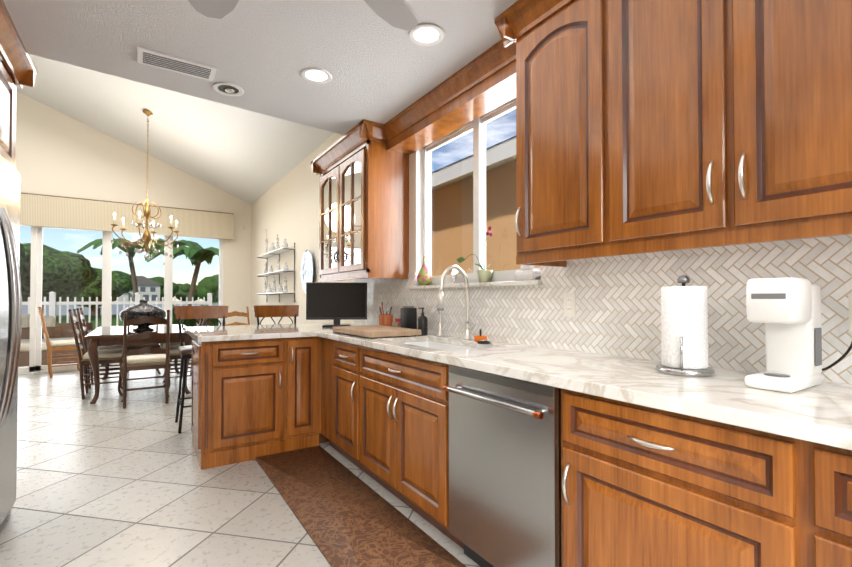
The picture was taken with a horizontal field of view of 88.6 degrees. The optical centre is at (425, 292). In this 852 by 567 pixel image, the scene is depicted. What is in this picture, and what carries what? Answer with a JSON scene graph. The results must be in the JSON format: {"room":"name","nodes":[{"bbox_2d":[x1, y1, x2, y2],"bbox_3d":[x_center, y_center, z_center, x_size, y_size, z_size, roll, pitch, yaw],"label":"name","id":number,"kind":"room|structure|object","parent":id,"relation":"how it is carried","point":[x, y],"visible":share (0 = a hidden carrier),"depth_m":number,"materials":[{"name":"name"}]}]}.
{"room":"kitchen","nodes":[
{"label":"kitchen","id":0,"kind":"room"},
{"bbox_2d":[15,91,251,324],"bbox_3d":[-6.058,-1.484,6.997,6.150,5.507,0.150,1,-1,-33],"label":"wall","id":1,"kind":"structure","parent":0,"point":[58,153],"depth_m":7.39,"materials":[{"name":"beige paint"}]},
{"bbox_2d":[18,226,223,374],"bbox_3d":[-5.402,0.056,7.388,3.600,2.440,0.112,1,-1,-33],"label":"door","id":2,"kind":"structure","parent":1,"relation":"in","point":[36,300],"depth_m":7.29,"materials":[{"name":"white paint"}]},
{"bbox_2d":[20,192,233,239],"bbox_3d":[-5.409,-1.273,7.234,4.104,0.492,0.149,1,-1,-33],"label":"cornice valance","id":3,"kind":"object","parent":1,"relation":"attached to","point":[46,211],"visible":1,"depth_m":7.28,"materials":[{"name":"fabric"}]},
{"bbox_2d":[237,225,246,299],"bbox_3d":[-3.578,-0.579,8.489,0.170,1.460,0.030,1,-1,-33],"label":"switch plates","id":4,"kind":"object","parent":1,"relation":"attached to","point":[239,295],"visible":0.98,"depth_m":8.48,"materials":[{"name":"white plastic"}]},
{"bbox_2d":[1,54,333,203],"bbox_3d":[-4.250,-3.037,4.377,6.300,2.596,6.550,1,-1,-33],"label":"ceiling","id":5,"kind":"structure","parent":0,"point":[249,157],"depth_m":6.09,"materials":[{"name":"white paint"}]},
{"bbox_2d":[110,110,178,258],"bbox_3d":[-3.778,-1.456,5.920,0.791,2.010,0.806,1,-1,-33],"label":"chandelier","id":6,"kind":"object","parent":5,"relation":"hanging from","point":[146,237],"visible":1,"depth_m":5.89,"materials":[{"name":"gold metal"}]},
{"bbox_2d":[0,365,479,566],"bbox_3d":[-2.628,1.256,1.821,6.300,0.120,12.500,1,-1,-33],"label":"floor","id":7,"kind":"structure","parent":0,"point":[106,479],"depth_m":2.61,"materials":[{"name":"tile"}]},
{"bbox_2d":[0,154,21,525],"bbox_3d":[-2.294,0.266,1.868,0.837,1.860,0.880,1,-1,-33],"label":"refrigerator","id":8,"kind":"object","parent":7,"relation":"on","point":[10,299],"visible":1,"depth_m":2.14,"materials":[{"name":"silver metal"}]},
{"bbox_2d":[0,0,35,511],"bbox_3d":[-2.335,-0.053,1.853,0.837,2.498,1.102,1,-1,-33],"label":"tall cabinet","id":9,"kind":"object","parent":7,"relation":"on","point":[17,67],"visible":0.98,"depth_m":2.29,"materials":[{"name":"brown wood"}]},
{"bbox_2d":[38,307,82,377],"bbox_3d":[-5.598,0.745,6.711,0.549,1.063,0.495,1,-1,-43],"label":"chair","id":10,"kind":"object","parent":7,"relation":"on","point":[56,345],"visible":0.69,"depth_m":6.54,"materials":[{"name":"brown wood"}]},
{"bbox_2d":[68,309,122,399],"bbox_3d":[-3.996,0.726,5.329,0.549,1.063,0.495,1,-1,-33],"label":"dining chair","id":11,"kind":"object","parent":7,"relation":"on","point":[109,356],"visible":0.83,"depth_m":5.23,"materials":[{"name":"brown wood"}]},
{"bbox_2d":[76,308,122,388],"bbox_3d":[-4.389,0.734,5.933,0.549,1.063,0.495,1,-1,-33],"label":"dining chair","id":12,"kind":"object","parent":7,"relation":"on","point":[83,327],"visible":0.48,"depth_m":5.81,"materials":[{"name":"brown wood"}]},
{"bbox_2d":[84,324,191,403],"bbox_3d":[-3.808,0.880,5.879,1.100,0.779,1.920,1,-1,-33],"label":"dining table","id":13,"kind":"object","parent":7,"relation":"on","point":[106,336],"visible":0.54,"depth_m":5.12,"materials":[{"name":"brown wood"}]},
{"bbox_2d":[119,299,165,330],"bbox_3d":[-3.672,0.287,5.678,0.513,0.400,0.410,1,-1,-33],"label":"tureen","id":14,"kind":"object","parent":13,"relation":"on","point":[143,308],"visible":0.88,"depth_m":5.58,"materials":[{"name":"silver metal"}]},
{"bbox_2d":[127,306,160,373],"bbox_3d":[-4.478,0.748,6.910,0.495,1.063,0.549,1,-1,-33],"label":"dining chair","id":15,"kind":"object","parent":7,"relation":"on","point":[132,347],"visible":0.17,"depth_m":6.73,"materials":[{"name":"brown wood"}]},
{"bbox_2d":[120,310,170,408],"bbox_3d":[-3.124,0.719,4.884,0.495,1.063,0.549,1,-1,-33],"label":"dining chair","id":16,"kind":"object","parent":7,"relation":"on","point":[155,358],"visible":1,"depth_m":4.74,"materials":[{"name":"brown wood"}]},
{"bbox_2d":[163,319,202,381],"bbox_3d":[-3.587,0.742,6.454,0.549,1.063,0.495,1,-1,-33],"label":"dining chair","id":17,"kind":"object","parent":7,"relation":"on","point":[178,344],"visible":0.19,"depth_m":6.33,"materials":[{"name":"brown wood"}]},
{"bbox_2d":[164,318,209,387],"bbox_3d":[-3.194,0.733,5.851,0.549,1.063,0.495,1,-1,-33],"label":"dining chair","id":18,"kind":"object","parent":7,"relation":"on","point":[173,352],"visible":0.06,"depth_m":5.60,"materials":[{"name":"brown wood"}]},
{"bbox_2d":[174,306,227,433],"bbox_3d":[-2.097,0.680,4.130,0.480,1.101,0.512,1,-1,-33],"label":"bar stool","id":19,"kind":"object","parent":7,"relation":"on","point":[195,313],"visible":0.46,"depth_m":4.19,"materials":[{"name":"brown wood"}]},
{"bbox_2d":[225,306,249,325],"bbox_3d":[-2.697,0.742,6.490,0.549,1.063,0.495,-1,-1,37],"label":"chair","id":20,"kind":"object","parent":7,"relation":"on","point":[233,313],"visible":0.15,"depth_m":6.68,"materials":[{"name":"brown wood"}]},
{"bbox_2d":[191,336,318,469],"bbox_3d":[-1.355,0.783,3.479,0.864,0.874,0.620,1,-1,-33],"label":"base cabinet","id":21,"kind":"object","parent":7,"relation":"on","point":[250,399],"depth_m":3.19,"materials":[{"name":"brown wood"}]},
{"bbox_2d":[184,324,311,341],"bbox_3d":[-1.534,0.328,3.683,0.810,0.039,1.194,1,-1,-33],"label":"countertop","id":22,"kind":"structure","parent":21,"relation":"on","point":[269,331],"depth_m":3.35,"materials":[{"name":"stone"}]},
{"bbox_2d":[284,322,851,449],"bbox_3d":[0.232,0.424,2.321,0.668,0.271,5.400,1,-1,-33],"label":"countertop","id":23,"kind":"structure","parent":21,"relation":"on","point":[821,413],"depth_m":1.33,"materials":[{"name":"stone"}]},
{"bbox_2d":[306,282,366,326],"bbox_3d":[-0.819,0.110,4.020,0.504,0.405,0.293,1,-1,-33],"label":"tv monitor","id":24,"kind":"object","parent":23,"relation":"on","point":[336,303],"visible":0.9,"depth_m":4.00,"materials":[{"name":"black plastic"}]},
{"bbox_2d":[332,325,420,337],"bbox_3d":[-0.372,0.278,3.148,0.386,0.045,0.660,1,-1,-33],"label":"cutting board","id":25,"kind":"object","parent":23,"relation":"on","point":[372,331],"visible":1,"depth_m":2.96,"materials":[{"name":"brown wood"}]},
{"bbox_2d":[379,302,392,325],"bbox_3d":[-0.331,0.191,3.605,0.120,0.231,0.118,1,-1,-33],"label":"utensil crock","id":26,"kind":"object","parent":23,"relation":"on","point":[386,319],"visible":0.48,"depth_m":3.56,"materials":[{"name":"orange ceramic"}]},
{"bbox_2d":[392,318,399,326],"bbox_3d":[-0.207,0.254,3.422,0.090,0.100,0.100,1,-1,-33],"label":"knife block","id":27,"kind":"object","parent":23,"relation":"on","point":[396,323],"visible":0.4,"depth_m":3.39,"materials":[{"name":"brown wood"}]},
{"bbox_2d":[400,306,416,328],"bbox_3d":[-0.130,0.200,3.259,0.099,0.204,0.089,1,-1,-33],"label":"coffee grinder","id":28,"kind":"object","parent":23,"relation":"on","point":[408,316],"visible":0.71,"depth_m":3.22,"materials":[{"name":"black plastic"}]},
{"bbox_2d":[418,308,427,334],"bbox_3d":[-0.023,0.203,3.113,0.070,0.193,0.070,1,-1,-33],"label":"soap bottle","id":29,"kind":"object","parent":23,"relation":"on","point":[422,323],"visible":0.92,"depth_m":3.08,"materials":[{"name":"black plastic"}]},
{"bbox_2d":[431,308,442,335],"bbox_3d":[0.074,0.202,2.997,0.094,0.192,0.039,1,-1,-33],"label":"soap dispenser","id":30,"kind":"object","parent":23,"relation":"on","point":[439,328],"visible":0.96,"depth_m":3.00,"materials":[{"name":"silver metal"}]},
{"bbox_2d":[437,265,477,339],"bbox_3d":[0.202,0.060,2.671,0.254,0.467,0.146,1,-1,-33],"label":"faucet","id":31,"kind":"object","parent":23,"relation":"on","point":[467,327],"visible":1,"depth_m":2.73,"materials":[{"name":"silver metal"}]},
{"bbox_2d":[474,329,486,341],"bbox_3d":[0.326,0.255,2.612,0.076,0.075,0.075,1,-1,-33],"label":"scrubber","id":32,"kind":"object","parent":23,"relation":"on","point":[477,338],"visible":0.73,"depth_m":2.59,"materials":[{"name":"orange plastic"}]},
{"bbox_2d":[477,340,490,343],"bbox_3d":[0.330,0.280,2.495,0.080,0.021,0.079,1,-1,-33],"label":"stopper","id":33,"kind":"object","parent":23,"relation":"on","point":[483,342],"visible":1,"depth_m":2.47,"materials":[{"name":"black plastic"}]},
{"bbox_2d":[656,275,714,376],"bbox_3d":[0.896,0.108,1.517,0.176,0.338,0.176,1,-1,-33],"label":"paper towel","id":34,"kind":"object","parent":23,"relation":"on","point":[684,329],"visible":0.98,"depth_m":1.46,"materials":[{"name":"white paper"}]},
{"bbox_2d":[744,278,823,392],"bbox_3d":[1.053,0.116,1.285,0.249,0.315,0.119,1,-1,-33],"label":"coffee maker","id":35,"kind":"object","parent":23,"relation":"on","point":[787,311],"visible":0.98,"depth_m":1.25,"materials":[{"name":"white plastic"}]},
{"bbox_2d":[253,305,298,324],"bbox_3d":[-1.493,0.685,4.523,0.480,1.101,0.512,1,-1,-33],"label":"bar stool","id":36,"kind":"object","parent":7,"relation":"on","point":[271,311],"visible":0.31,"depth_m":4.72,"materials":[{"name":"brown wood"}]},
{"bbox_2d":[319,337,330,445],"bbox_3d":[-0.510,0.783,3.501,0.616,0.874,0.305,1,-1,-33],"label":"base cabinet","id":37,"kind":"object","parent":7,"relation":"on","point":[324,343],"depth_m":3.40,"materials":[{"name":"brown wood"}]},
{"bbox_2d":[255,445,465,566],"bbox_3d":[-0.508,1.196,2.491,0.485,0.018,1.970,1,-1,-33],"label":"floor mat","id":38,"kind":"object","parent":7,"relation":"on","point":[344,515],"visible":1,"depth_m":2.31,"materials":[{"name":"brown carpet"}]},
{"bbox_2d":[331,339,438,463],"bbox_3d":[-0.303,0.778,3.182,0.616,0.874,0.455,1,-1,-33],"label":"base cabinet","id":39,"kind":"object","parent":7,"relation":"on","point":[350,362],"depth_m":2.92,"materials":[{"name":"brown wood"}]},
{"bbox_2d":[355,372,463,548],"bbox_3d":[0.088,0.897,2.579,0.616,0.620,0.980,1,-1,-33],"label":"base cabinet","id":40,"kind":"object","parent":7,"relation":"on","point":[402,423],"depth_m":2.30,"materials":[{"name":"brown wood"}]},
{"bbox_2d":[442,365,561,566],"bbox_3d":[0.502,0.762,1.877,0.658,0.868,0.606,1,-1,-33],"label":"dishwasher","id":41,"kind":"object","parent":7,"relation":"on","point":[504,471],"visible":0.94,"depth_m":1.67,"materials":[{"name":"silver metal"}]},
{"bbox_2d":[561,389,790,566],"bbox_3d":[0.879,0.752,1.366,0.616,0.874,0.654,1,-1,-33],"label":"base cabinet","id":42,"kind":"object","parent":7,"relation":"on","point":[643,486],"depth_m":1.17,"materials":[{"name":"brown wood"}]},
{"bbox_2d":[791,438,851,566],"bbox_3d":[1.391,0.741,0.579,0.616,0.874,1.223,1,-1,-33],"label":"base cabinet","id":43,"kind":"object","parent":7,"relation":"on","point":[821,474],"depth_m":0.90,"materials":[{"name":"brown wood"}]},
{"bbox_2d":[3,0,517,134],"bbox_3d":[-1.035,-1.399,-0.592,6.300,0.120,6.653,1,-1,-33],"label":"ceiling","id":44,"kind":"structure","parent":0,"point":[262,54],"depth_m":2.30,"materials":[{"name":"white paint"}]},
{"bbox_2d":[137,46,216,80],"bbox_3d":[-1.407,-1.288,2.473,0.380,0.012,0.170,1,-1,-33],"label":"ceiling vent","id":45,"kind":"object","parent":44,"relation":"in","point":[156,59],"visible":1,"depth_m":2.46,"materials":[{"name":"white metal"}]},
{"bbox_2d":[212,82,243,95],"bbox_3d":[-1.251,-1.287,2.766,0.183,0.024,0.183,-1,-1,36],"label":"recessed light","id":46,"kind":"object","parent":44,"relation":"in","point":[225,88],"depth_m":2.76,"materials":[{"name":"white metal"}]},
{"bbox_2d":[188,0,418,29],"bbox_3d":[-0.431,-1.158,1.169,1.277,0.309,1.284,1,-1,-33],"label":"ceiling fan","id":47,"kind":"object","parent":44,"relation":"hanging from","point":[399,14],"visible":1,"depth_m":1.63,"materials":[{"name":"grey"}]},
{"bbox_2d":[300,67,331,83],"bbox_3d":[-0.651,-1.288,2.595,0.183,0.009,0.183,1,-1,-39],"label":"recessed light","id":48,"kind":"object","parent":44,"relation":"in","point":[311,74],"depth_m":2.59,"materials":[{"name":"white glass"}]},
{"bbox_2d":[408,23,444,45],"bbox_3d":[0.002,-1.294,2.197,0.183,0.009,0.183,-1,-1,36],"label":"recessed light","id":49,"kind":"object","parent":44,"relation":"in","point":[427,34],"depth_m":2.19,"materials":[{"name":"white glass"}]},
{"bbox_2d":[251,133,431,324],"bbox_3d":[-0.051,-0.340,3.521,0.150,3.120,12.500,1,-1,-33],"label":"wall","id":50,"kind":"structure","parent":0,"point":[286,207],"depth_m":6.22,"materials":[{"name":"beige paint"}]},
{"bbox_2d":[256,229,295,302],"bbox_3d":[-2.342,-0.450,6.744,0.180,1.197,1.660,1,-1,-33],"label":"wall shelf","id":51,"kind":"object","parent":50,"relation":"attached to","point":[274,251],"visible":1,"depth_m":6.60,"materials":[{"name":"white metal"}]},
{"bbox_2d":[301,249,313,292],"bbox_3d":[-1.499,-0.271,5.560,0.041,0.560,0.500,1,-1,-33],"label":"platter","id":52,"kind":"object","parent":50,"relation":"attached to","point":[307,270],"visible":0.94,"depth_m":5.62,"materials":[{"name":"white ceramic"}]},
{"bbox_2d":[410,280,541,288],"bbox_3d":[0.294,-0.046,2.899,0.145,0.025,1.310,1,-1,-33],"label":"window sill","id":53,"kind":"structure","parent":50,"relation":"attached to","point":[515,283],"depth_m":2.66,"materials":[{"name":"stone"}]},
{"bbox_2d":[417,256,431,285],"bbox_3d":[-0.012,-0.166,3.340,0.120,0.225,0.118,1,-1,-33],"label":"vase","id":54,"kind":"object","parent":53,"relation":"on","point":[424,276],"visible":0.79,"depth_m":3.30,"materials":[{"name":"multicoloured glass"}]},
{"bbox_2d":[448,264,460,283],"bbox_3d":[0.198,-0.128,3.035,0.060,0.140,0.137,1,-1,-33],"label":"coral","id":55,"kind":"object","parent":53,"relation":"on","point":[454,273],"visible":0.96,"depth_m":3.02,"materials":[{"name":"white stone"}]},
{"bbox_2d":[456,226,492,282],"bbox_3d":[0.320,-0.237,2.848,0.104,0.354,0.410,1,-1,-33],"label":"orchid","id":56,"kind":"object","parent":53,"relation":"on","point":[484,275],"visible":0.92,"depth_m":2.74,"materials":[{"name":"white ceramic"}]},
{"bbox_2d":[514,265,540,280],"bbox_3d":[0.571,-0.116,2.460,0.079,0.100,0.149,1,-1,-33],"label":"bag","id":57,"kind":"object","parent":53,"relation":"on","point":[528,272],"visible":0.88,"depth_m":2.43,"materials":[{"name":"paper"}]},
{"bbox_2d":[416,98,540,285],"bbox_3d":[0.317,-0.624,2.923,0.110,1.131,1.292,1,-1,-33],"label":"window","id":58,"kind":"structure","parent":50,"relation":"in","point":[477,127],"depth_m":2.92,"materials":[{"name":"white paint"}]},
{"bbox_2d":[507,0,646,263],"bbox_3d":[0.685,-0.698,1.929,0.352,1.050,0.478,1,-1,-33],"label":"upper cabinet","id":59,"kind":"object","parent":50,"relation":"attached to","point":[553,52],"depth_m":1.82,"materials":[{"name":"brown wood"}]},
{"bbox_2d":[354,235,851,383],"bbox_3d":[0.629,0.058,2.323,0.010,0.461,4.960,1,-1,-33],"label":"backsplash","id":60,"kind":"structure","parent":50,"relation":"attached to","point":[618,305],"depth_m":1.87,"materials":[{"name":"tile"}]},
{"bbox_2d":[378,295,381,307],"bbox_3d":[-0.414,0.075,3.911,0.006,0.116,0.070,1,-1,-33],"label":"electrical outlet plate","id":61,"kind":"object","parent":60,"relation":"attached to","point":[379,296],"depth_m":3.90,"materials":[{"name":"white plastic"}]},
{"bbox_2d":[564,293,575,316],"bbox_3d":[0.715,0.060,2.175,0.006,0.116,0.070,1,-1,-33],"label":"electrical outlet plate","id":62,"kind":"object","parent":60,"relation":"attached to","point":[570,304],"depth_m":2.17,"materials":[{"name":"white plastic"}]},
{"bbox_2d":[848,294,851,332],"bbox_3d":[1.293,0.063,1.287,0.006,0.116,0.070,1,-1,-33],"label":"electrical outlet plate","id":63,"kind":"object","parent":60,"relation":"attached to","point":[849,295],"depth_m":1.31,"materials":[{"name":"white plastic"}]},
{"bbox_2d":[822,342,851,370],"bbox_3d":[1.356,0.143,1.048,0.147,0.237,0.733,1,-1,-33],"label":"power cord","id":64,"kind":"object","parent":63,"relation":"attached to","point":[840,358],"visible":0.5,"depth_m":1.30,"materials":[{"name":"black rubber"}]},
{"bbox_2d":[599,0,851,252],"bbox_3d":[1.037,-0.706,1.387,0.352,1.050,0.816,1,-1,-33],"label":"upper cabinet","id":65,"kind":"object","parent":50,"relation":"attached to","point":[647,126],"depth_m":1.31,"materials":[{"name":"brown wood"}]},
{"label":"outside","id":66,"kind":"structure","parent":0,"visible":0},
{"bbox_2d":[22,302,218,354],"bbox_3d":[-71.846,3.118,113.743,600.000,0.575,250.650,1,-1,-33],"label":"ground","id":67,"kind":"structure","parent":66,"point":[86,315],"depth_m":51.05,"materials":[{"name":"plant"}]},
{"bbox_2d":[18,314,92,366],"bbox_3d":[-7.515,0.877,8.669,1.268,0.885,2.800,1,-1,-33],"label":"outdoor sofa","id":68,"kind":"object","parent":67,"relation":"on","point":[24,346],"depth_m":8.25,"materials":[{"name":"brown wicker"}]},
{"bbox_2d":[22,291,211,328],"bbox_3d":[-12.503,0.651,9.127,14.540,1.420,0.140,1,-1,-33],"label":"fence","id":69,"kind":"object","parent":67,"relation":"on","point":[52,308],"depth_m":11.57,"materials":[{"name":"white wood"}]},
{"bbox_2d":[19,243,218,315],"bbox_3d":[-67.800,-3.380,109.604,262.178,14.405,209.892,1,-1,-33],"label":"trees","id":70,"kind":"object","parent":67,"relation":"on","point":[119,280],"depth_m":25.59,"materials":[{"name":"green plant"}]},
{"bbox_2d":[77,238,191,300],"bbox_3d":[-10.813,-0.217,15.923,3.133,3.440,2.666,0,-1,27],"label":"palm","id":71,"kind":"object","parent":67,"relation":"on","point":[131,248],"depth_m":15.82,"materials":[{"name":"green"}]},
{"bbox_2d":[116,276,161,300],"bbox_3d":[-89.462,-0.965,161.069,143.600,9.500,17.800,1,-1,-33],"label":"house","id":72,"kind":"structure","parent":67,"relation":"on","point":[154,289],"depth_m":150.17,"materials":[{"name":"grey paint"}]},
{"bbox_2d":[134,239,218,304],"bbox_3d":[-7.993,-0.028,15.036,2.878,3.040,2.976,-1,-1,42],"label":"palm","id":73,"kind":"object","parent":67,"relation":"on","point":[194,249],"depth_m":14.95,"materials":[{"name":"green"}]},
{"bbox_2d":[163,305,218,326],"bbox_3d":[-5.920,0.834,11.470,2.703,1.000,1.770,0,-1,0],"label":"outdoor sofa","id":74,"kind":"object","parent":67,"relation":"on","point":[213,322],"depth_m":11.13,"materials":[{"name":"brown"}]},
{"bbox_2d":[432,136,540,275],"bbox_3d":[1.223,-0.885,6.623,5.340,4.700,22.000,1,-1,-33],"label":"neighboring building","id":75,"kind":"structure","parent":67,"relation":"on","point":[466,220],"depth_m":6.47,"materials":[{"name":"paint"}]}
]}

